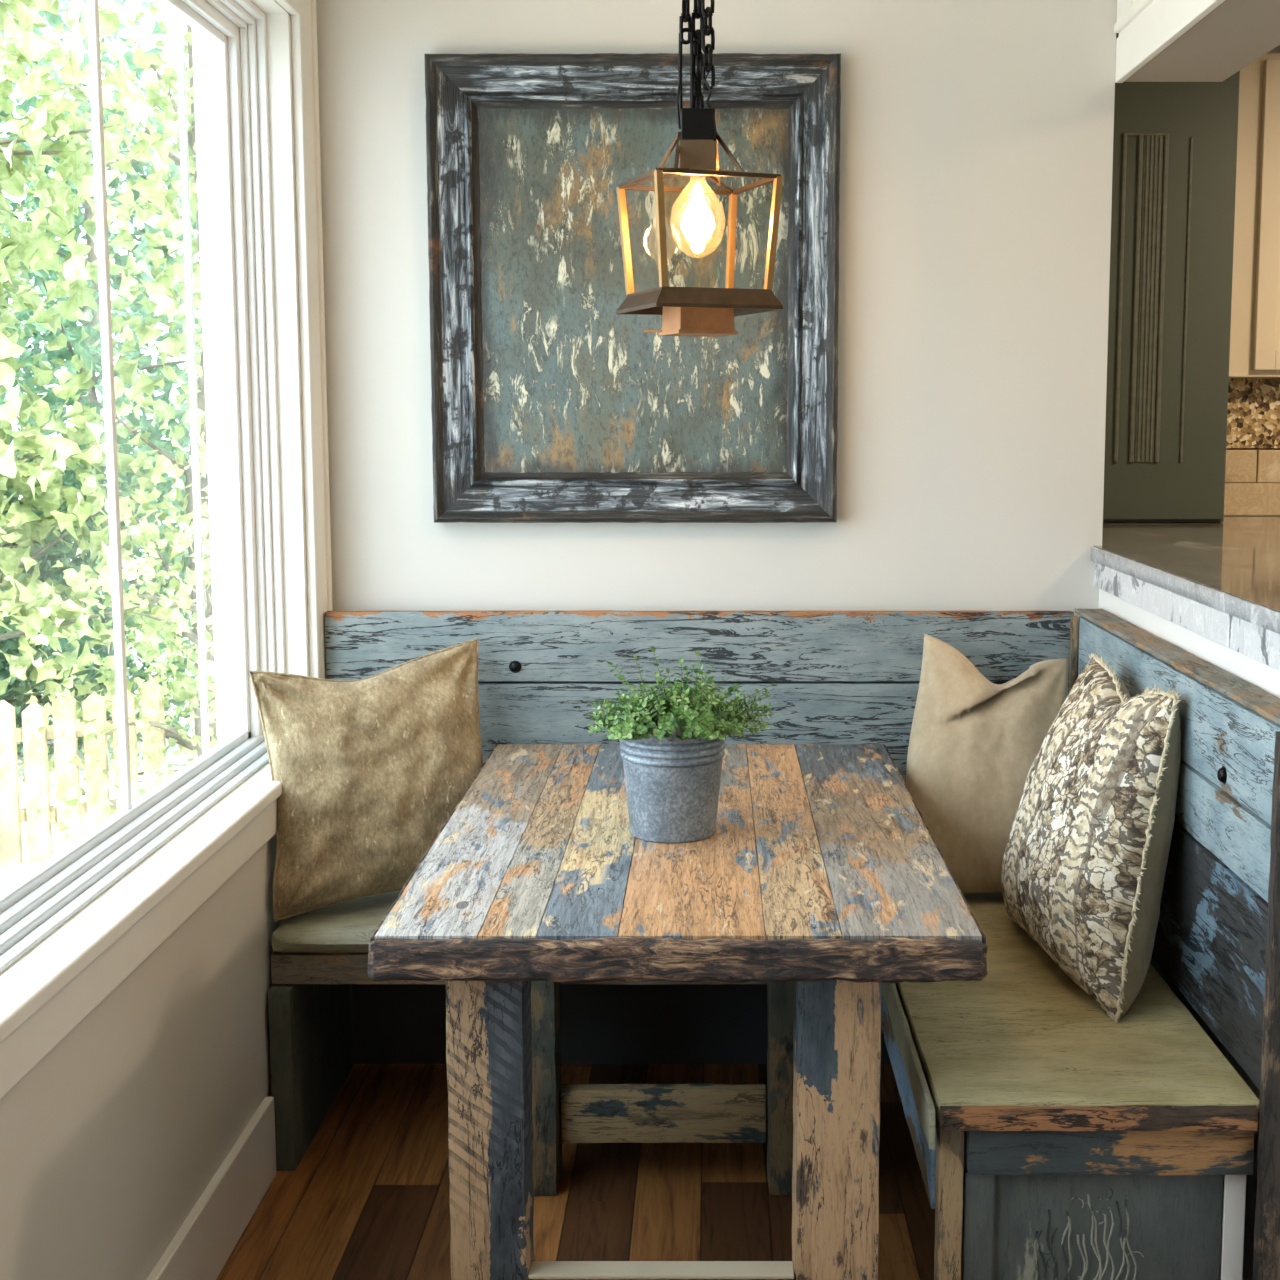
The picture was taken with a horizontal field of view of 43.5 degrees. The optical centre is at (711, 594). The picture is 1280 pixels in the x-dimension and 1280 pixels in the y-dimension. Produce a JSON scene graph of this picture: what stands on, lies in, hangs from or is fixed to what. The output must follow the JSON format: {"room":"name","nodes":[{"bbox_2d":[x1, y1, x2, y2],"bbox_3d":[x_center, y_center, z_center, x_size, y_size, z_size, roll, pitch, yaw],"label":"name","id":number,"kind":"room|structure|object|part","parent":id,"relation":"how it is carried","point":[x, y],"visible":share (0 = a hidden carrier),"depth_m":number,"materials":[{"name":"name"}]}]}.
{"room":"breakfast nook","nodes":[
{"label":"breakfast nook","id":0,"kind":"room"},
{"bbox_2d":[0,14,309,1279],"bbox_3d":[-0.930,0.097,0.524,0.140,2.620,6.220,0,6,0],"label":"wall","id":1,"kind":"structure","parent":0,"point":[109,1143],"depth_m":2.43,"materials":[{"name":"paint"}]},
{"bbox_2d":[0,0,332,1098],"bbox_3d":[-0.946,-0.274,1.950,0.228,1.725,3.036,0,6,0],"label":"window","id":2,"kind":"structure","parent":1,"relation":"in","point":[78,923],"depth_m":3.24,"materials":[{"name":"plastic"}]},
{"bbox_3d":[-0.915,0.501,1.995,0.166,0.028,2.950,0,6,0],"label":"sill","id":3,"kind":"part","parent":2,"relation":"part of","materials":[{"name":"white wood"}]},
{"bbox_3d":[-1.030,-0.284,1.925,0.060,1.660,2.990,0,6,0],"label":"exterior trim","id":4,"kind":"part","parent":2,"relation":"part of","materials":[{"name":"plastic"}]},
{"bbox_3d":[-0.949,-0.268,1.945,0.087,1.512,2.791,0,6,0],"label":"frame","id":5,"kind":"part","parent":2,"relation":"part of","materials":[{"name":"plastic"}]},
{"bbox_3d":[-0.846,-0.324,1.944,0.028,1.625,3.036,0,6,0],"label":"casing","id":6,"kind":"part","parent":2,"relation":"part of","materials":[{"name":"white wood"}]},
{"bbox_2d":[146,1097,276,1279],"bbox_3d":[-0.851,1.358,0.331,0.018,0.158,5.550,0,6,0],"label":"baseboard","id":7,"kind":"structure","parent":1,"relation":"attached to","point":[206,1239],"depth_m":2.77,"materials":[{"name":"white wood"}]},
{"bbox_2d":[216,1064,966,1279],"bbox_3d":[1.100,1.375,1.239,4.200,0.080,7.350,0,6,0],"label":"floor","id":8,"kind":"structure","parent":0,"point":[368,1198],"depth_m":3.00,"materials":[{"name":"brown wood"}]},
{"bbox_2d":[268,610,1073,1170],"bbox_3d":[-0.035,0.576,3.304,1.636,1.039,0.517,0,6,0],"label":"bench","id":9,"kind":"object","parent":8,"relation":"on","point":[317,957],"visible":0.29,"depth_m":3.46,"materials":[{"name":"blue wood"}]},
{"bbox_3d":[-0.830,0.911,3.343,0.045,0.366,0.517,0,6,0],"label":"panel","id":10,"kind":"part","parent":9,"relation":"part of","materials":[{"name":"grey wood"}]},
{"bbox_3d":[-0.270,0.643,3.286,1.165,0.056,0.454,0,6,0],"label":"seat","id":11,"kind":"part","parent":9,"relation":"part of","materials":[{"name":"beige fabric"}]},
{"bbox_2d":[249,638,482,921],"bbox_3d":[-0.656,0.366,3.225,0.513,0.498,0.182,-5,8,-36],"label":"throw pillow","id":12,"kind":"object","parent":9,"relation":"on","point":[370,770],"visible":0.86,"depth_m":3.15,"materials":[{"name":"beige fabric"}]},
{"bbox_3d":[-0.270,0.724,3.100,1.164,0.061,0.029,0,6,0],"label":"seat rail","id":13,"kind":"part","parent":9,"relation":"part of","materials":[{"name":"brown wood"}]},
{"bbox_2d":[352,984,890,1063],"bbox_3d":[-0.005,0.833,3.606,1.710,0.460,0.021,0,6,0],"label":"panel","id":14,"kind":"object","parent":9,"relation":"attached to","point":[626,1023],"depth_m":3.61,"materials":[{"name":"grey paint"}]},
{"bbox_2d":[368,744,987,1279],"bbox_3d":[-0.046,0.770,2.826,0.837,0.765,1.300,0,6,0],"label":"table","id":15,"kind":"object","parent":8,"relation":"on","point":[821,878],"visible":0.91,"depth_m":2.30,"materials":[{"name":"brown wood"}]},
{"bbox_3d":[-0.321,0.855,2.334,0.114,0.708,0.108,0,6,0],"label":"leg","id":16,"kind":"part","parent":15,"relation":"part of","materials":[{"name":"brown wood"}]},
{"bbox_3d":[-0.343,0.776,3.020,0.108,0.708,0.107,0,6,0],"label":"leg","id":17,"kind":"part","parent":15,"relation":"part of","materials":[{"name":"wood"}]},
{"bbox_2d":[586,646,778,842],"bbox_3d":[-0.059,0.246,2.674,0.349,0.312,0.322,5,8,36],"label":"potted herb","id":18,"kind":"object","parent":15,"relation":"on","point":[672,748],"visible":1,"depth_m":2.62,"materials":[{"name":"metal"}]},
{"bbox_3d":[0.161,0.776,3.020,0.111,0.707,0.108,0,6,0],"label":"leg","id":19,"kind":"part","parent":15,"relation":"part of","materials":[{"name":"wood"}]},
{"bbox_3d":[0.179,0.854,2.334,0.124,0.707,0.108,0,6,0],"label":"leg","id":20,"kind":"part","parent":15,"relation":"part of","materials":[{"name":"brown wood"}]},
{"bbox_2d":[881,608,1279,1279],"bbox_3d":[0.577,0.621,2.887,0.544,1.046,1.304,0,6,0],"label":"storage bench","id":21,"kind":"object","parent":8,"relation":"on","point":[1099,1148],"visible":0.68,"depth_m":2.34,"materials":[{"name":"charcoal paint"},{"name":"blue paint"},{"name":"worn wood"}]},
{"bbox_3d":[0.345,0.981,2.342,0.039,0.454,0.041,0,6,0],"label":"post","id":22,"kind":"part","parent":21,"relation":"part of","materials":[{"name":"beige wood"}]},
{"bbox_2d":[906,633,1067,893],"bbox_3d":[0.567,0.349,3.282,0.370,0.505,0.277,0,6,0],"label":"throw pillow","id":23,"kind":"object","parent":21,"relation":"on","point":[975,741],"visible":0.73,"depth_m":3.24,"materials":[{"name":"beige fabric"}]},
{"bbox_3d":[0.780,0.310,3.471,0.017,0.530,0.022,0,6,0],"label":"corner post","id":24,"kind":"part","parent":21,"relation":"part of","materials":[{"name":"brown wood"}]},
{"bbox_3d":[0.553,0.668,2.889,0.462,0.036,1.247,0,6,0],"label":"seat","id":25,"kind":"part","parent":21,"relation":"part of","materials":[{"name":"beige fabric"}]},
{"bbox_2d":[1001,653,1180,1023],"bbox_3d":[0.661,0.401,2.815,0.262,0.530,0.574,0,6,0],"label":"throw pillow","id":26,"kind":"object","parent":21,"relation":"on","point":[1085,858],"visible":1,"depth_m":2.65,"materials":[{"name":"beige fabric"}]},
{"bbox_3d":[0.554,1.020,2.346,0.376,0.374,0.025,0,6,0],"label":"panel","id":27,"kind":"part","parent":21,"relation":"part of","materials":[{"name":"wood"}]},
{"bbox_3d":[0.572,0.797,2.303,0.412,0.075,0.025,0,6,0],"label":"rail","id":28,"kind":"part","parent":21,"relation":"part of","materials":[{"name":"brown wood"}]},
{"bbox_3d":[0.810,0.701,2.253,0.075,1.031,0.025,0,6,0],"label":"post","id":29,"kind":"part","parent":21,"relation":"part of","materials":[{"name":"blue wood"}]},
{"bbox_2d":[316,0,1116,681],"bbox_3d":[-0.002,-0.248,3.555,1.716,2.620,0.120,0,6,0],"label":"wall","id":30,"kind":"structure","parent":0,"point":[976,136],"depth_m":3.45,"materials":[{"name":"paint"}]},
{"bbox_2d":[424,53,840,522],"bbox_3d":[-0.166,-0.645,3.419,0.873,0.986,0.055,0,6,0],"label":"framed panel","id":31,"kind":"object","parent":30,"relation":"attached to","point":[551,404],"visible":0.97,"depth_m":3.43,"materials":[{"name":"paint"}]},
{"bbox_3d":[-0.546,-0.645,3.420,0.113,0.984,0.055,0,6,0],"label":"frame rail","id":32,"kind":"part","parent":31,"relation":"part of","materials":[{"name":"black wood"}]},
{"bbox_3d":[-0.166,-1.079,3.370,0.872,0.114,0.055,0,6,0],"label":"frame rail","id":33,"kind":"part","parent":31,"relation":"part of","materials":[{"name":"black wood"}]},
{"bbox_3d":[-0.166,-0.648,3.441,0.672,0.784,0.010,0,6,0],"label":"painted panel","id":34,"kind":"part","parent":31,"relation":"part of","materials":[{"name":"paint"}]},
{"bbox_3d":[-0.166,-0.212,3.469,0.872,0.114,0.055,0,6,0],"label":"frame rail","id":35,"kind":"part","parent":31,"relation":"part of","materials":[{"name":"black wood"}]},
{"bbox_3d":[0.214,-0.645,3.420,0.114,0.984,0.055,0,6,0],"label":"frame rail","id":36,"kind":"part","parent":31,"relation":"part of","materials":[{"name":"black wood"}]},
{"bbox_2d":[1099,0,1279,1279],"bbox_3d":[0.969,-0.054,1.856,0.233,2.620,3.300,0,6,0],"label":"wall","id":37,"kind":"structure","parent":0,"point":[1263,676],"depth_m":2.69,"materials":[{"name":"white paint"}]},
{"bbox_2d":[1114,0,1224,82],"bbox_3d":[0.861,-1.127,1.734,0.022,0.460,3.300,0,6,0],"label":"trim","id":38,"kind":"structure","parent":37,"relation":"attached to","point":[1164,22],"depth_m":3.14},
{"bbox_2d":[1090,516,1279,633],"bbox_3d":[1.364,0.004,2.688,1.072,0.034,3.640,0,6,0],"label":"countertop","id":39,"kind":"structure","parent":37,"relation":"on","point":[1231,566],"depth_m":3.21,"materials":[{"name":"grey stone"}]},
{"bbox_2d":[1103,33,1239,521],"bbox_3d":[1.107,-0.912,4.273,0.490,1.424,0.303,0,6,0],"label":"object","id":40,"kind":"object","parent":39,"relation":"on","point":[1175,143],"visible":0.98,"depth_m":4.14,"materials":[{"name":"grey paint"}]},
{"bbox_2d":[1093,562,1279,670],"bbox_3d":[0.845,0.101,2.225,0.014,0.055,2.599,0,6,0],"label":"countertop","id":41,"kind":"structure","parent":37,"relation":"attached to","point":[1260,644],"depth_m":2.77,"materials":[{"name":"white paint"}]},
{"bbox_2d":[1124,0,1279,81],"bbox_3d":[0.979,-0.903,1.758,0.209,0.004,3.298,0,6,0],"label":"ceiling","id":42,"kind":"structure","parent":37,"relation":"attached to","point":[1236,33],"depth_m":3.05,"materials":[{"name":"paint"}]},
{"bbox_2d":[1226,45,1279,482],"bbox_3d":[1.970,-0.449,4.790,2.460,2.740,0.120,0,6,0],"label":"wall","id":43,"kind":"structure","parent":0,"point":[1276,50],"depth_m":4.73,"materials":[{"name":"paint"}]},
{"bbox_2d":[1224,450,1279,515],"bbox_3d":[2.256,-0.314,4.508,1.804,0.184,0.030,0,6,0],"label":"backsplash","id":44,"kind":"structure","parent":43,"relation":"attached to","point":[1243,496],"depth_m":4.50,"materials":[{"name":"beige tile"}]},
{"bbox_2d":[1226,378,1279,447],"bbox_3d":[2.280,-0.521,4.606,1.840,0.195,0.230,0,6,0],"label":"backsplash","id":45,"kind":"structure","parent":43,"relation":"attached to","point":[1253,416],"depth_m":4.49,"materials":[{"name":"stone"}]},
{"bbox_2d":[1229,54,1279,377],"bbox_3d":[2.017,-1.039,4.484,1.326,0.859,0.350,0,6,0],"label":"upper cabinet","id":46,"kind":"object","parent":43,"relation":"attached to","point":[1255,305],"visible":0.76,"depth_m":4.33,"materials":[{"name":"beige wood"}]},
{"bbox_3d":[1.668,-1.020,4.321,0.380,0.820,0.022,0,6,0],"label":"door","id":47,"kind":"part","parent":46,"relation":"part of","materials":[{"name":"beige wood"}]},
{"bbox_3d":[1.100,-1.264,0.369,4.200,0.120,6.220,0,6,0],"label":"ceiling","id":48,"kind":"structure","parent":0,"visible":0},
{"bbox_2d":[616,0,783,336],"bbox_3d":[-0.024,-0.952,2.659,0.222,1.029,0.222,-2,7,-20],"label":"pendant lantern","id":49,"kind":"object","parent":48,"relation":"hanging from","point":[685,311],"visible":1,"depth_m":2.66,"materials":[{"name":"brown metal"}]},
{"bbox_3d":[-0.149,-0.609,2.757,0.033,0.183,0.015,3,7,25],"label":"corner post","id":50,"kind":"part","parent":49,"relation":"part of","materials":[{"name":"gold metal"}]},
{"bbox_3d":[-0.082,-0.588,2.575,0.015,0.183,0.033,3,7,25],"label":"corner post","id":51,"kind":"part","parent":49,"relation":"part of","materials":[{"name":"gold metal"}]},
{"bbox_3d":[-0.078,-0.738,2.702,0.063,0.077,0.005,5,8,37],"label":"brace rod","id":52,"kind":"part","parent":49,"relation":"part of","materials":[{"name":"brown metal"}]},
{"bbox_3d":[-0.057,-0.731,2.646,0.005,0.078,0.081,0,7,4],"label":"brace rod","id":53,"kind":"part","parent":49,"relation":"part of","materials":[{"name":"brown metal"}]},
{"bbox_3d":[-0.041,-1.189,2.632,0.024,0.551,0.020,2,7,19],"label":"chain","id":54,"kind":"part","parent":49,"relation":"part of","materials":[{"name":"black metal"}]},
{"bbox_2d":[679,108,715,175],"bbox_3d":[-0.024,-0.757,2.682,0.062,0.102,0.062,0,6,0],"label":"socket","id":55,"kind":"object","parent":49,"relation":"attached to","point":[697,136],"depth_m":2.65,"materials":[{"name":"brown metal"}]},
{"bbox_3d":[-0.024,-1.119,2.652,0.019,0.655,0.018,2,7,20],"label":"chain","id":56,"kind":"part","parent":49,"relation":"part of","materials":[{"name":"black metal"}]},
{"bbox_3d":[-0.024,-0.700,2.688,0.217,0.022,0.217,-2,7,-20],"label":"frame","id":57,"kind":"part","parent":49,"relation":"part of","materials":[{"name":"brown metal"}]},
{"bbox_2d":[616,286,783,316],"bbox_3d":[-0.024,-0.496,2.711,0.222,0.033,0.222,-2,7,-20],"label":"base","id":58,"kind":"object","parent":49,"relation":"on","point":[666,301],"depth_m":2.64,"materials":[{"name":"brown metal"}]},
{"bbox_3d":[-0.009,-1.140,2.628,0.025,0.609,0.021,2,7,19],"label":"chain","id":59,"kind":"part","parent":49,"relation":"part of","materials":[{"name":"black metal"}]},
{"bbox_3d":[0.009,-0.740,2.722,0.005,0.078,0.081,0,7,4],"label":"brace rod","id":60,"kind":"part","parent":49,"relation":"part of","materials":[{"name":"brown metal"}]},
{"bbox_3d":[0.030,-0.734,2.666,0.063,0.077,0.005,5,8,37],"label":"brace rod","id":61,"kind":"part","parent":49,"relation":"part of","materials":[{"name":"brown metal"}]},
{"bbox_3d":[0.034,-0.617,2.824,0.015,0.183,0.033,3,7,25],"label":"corner post","id":62,"kind":"part","parent":49,"relation":"part of","materials":[{"name":"gold metal"}]},
{"bbox_3d":[0.101,-0.596,2.642,0.033,0.183,0.015,3,7,25],"label":"corner post","id":63,"kind":"part","parent":49,"relation":"part of","materials":[{"name":"gold metal"}]},
{"label":"outside","id":64,"kind":"structure","parent":0,"visible":0},
{"bbox_2d":[0,573,197,889],"bbox_3d":[-7.500,1.000,5.146,13.000,0.100,22.000,0,6,0],"label":"ground","id":65,"kind":"structure","parent":64,"point":[10,873],"depth_m":6.67,"materials":[{"name":"white"}]},
{"bbox_2d":[0,684,166,865],"bbox_3d":[-2.729,0.635,5.240,1.799,0.603,0.041,-3,7,-26],"label":"picket fence","id":66,"kind":"object","parent":65,"relation":"on","point":[35,746],"visible":0.58,"depth_m":5.46,"materials":[{"name":"white wood"}]},
{"bbox_3d":[-2.725,0.775,5.269,1.722,0.045,0.022,-3,7,-26],"label":"rail","id":67,"kind":"part","parent":66,"relation":"part of","materials":[{"name":"white wood"}]},
{"bbox_3d":[-2.725,0.496,5.237,1.722,0.045,0.022,-3,7,-26],"label":"rail","id":68,"kind":"part","parent":66,"relation":"part of","materials":[{"name":"white wood"}]},
{"bbox_2d":[0,0,202,683],"bbox_3d":[-3.336,-1.467,8.593,3.357,4.098,3.348,4,7,30],"label":"leafy tree","id":69,"kind":"object","parent":65,"relation":"on","point":[71,330],"visible":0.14,"depth_m":8.17,"materials":[{"name":"green plant"}]},
{"bbox_2d":[0,0,212,772],"bbox_3d":[-2.964,-1.318,5.712,3.141,4.383,3.065,-6,9,-41],"label":"maple tree","id":70,"kind":"object","parent":65,"relation":"on","point":[37,249],"visible":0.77,"depth_m":6.03,"materials":[{"name":"green plant"}]},
{"bbox_2d":[0,0,216,740],"bbox_3d":[-2.008,-1.211,6.494,2.113,4.001,2.256,0,6,0],"label":"maple tree","id":71,"kind":"object","parent":65,"relation":"on","point":[168,302],"visible":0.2,"depth_m":6.37,"materials":[{"name":"green plant"}]},
{"bbox_2d":[0,323,216,838],"bbox_3d":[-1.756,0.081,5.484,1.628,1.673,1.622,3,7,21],"label":"foliage","id":72,"kind":"object","parent":65,"relation":"on","point":[180,627],"visible":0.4,"depth_m":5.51,"materials":[{"name":"green plant"}]}
]}

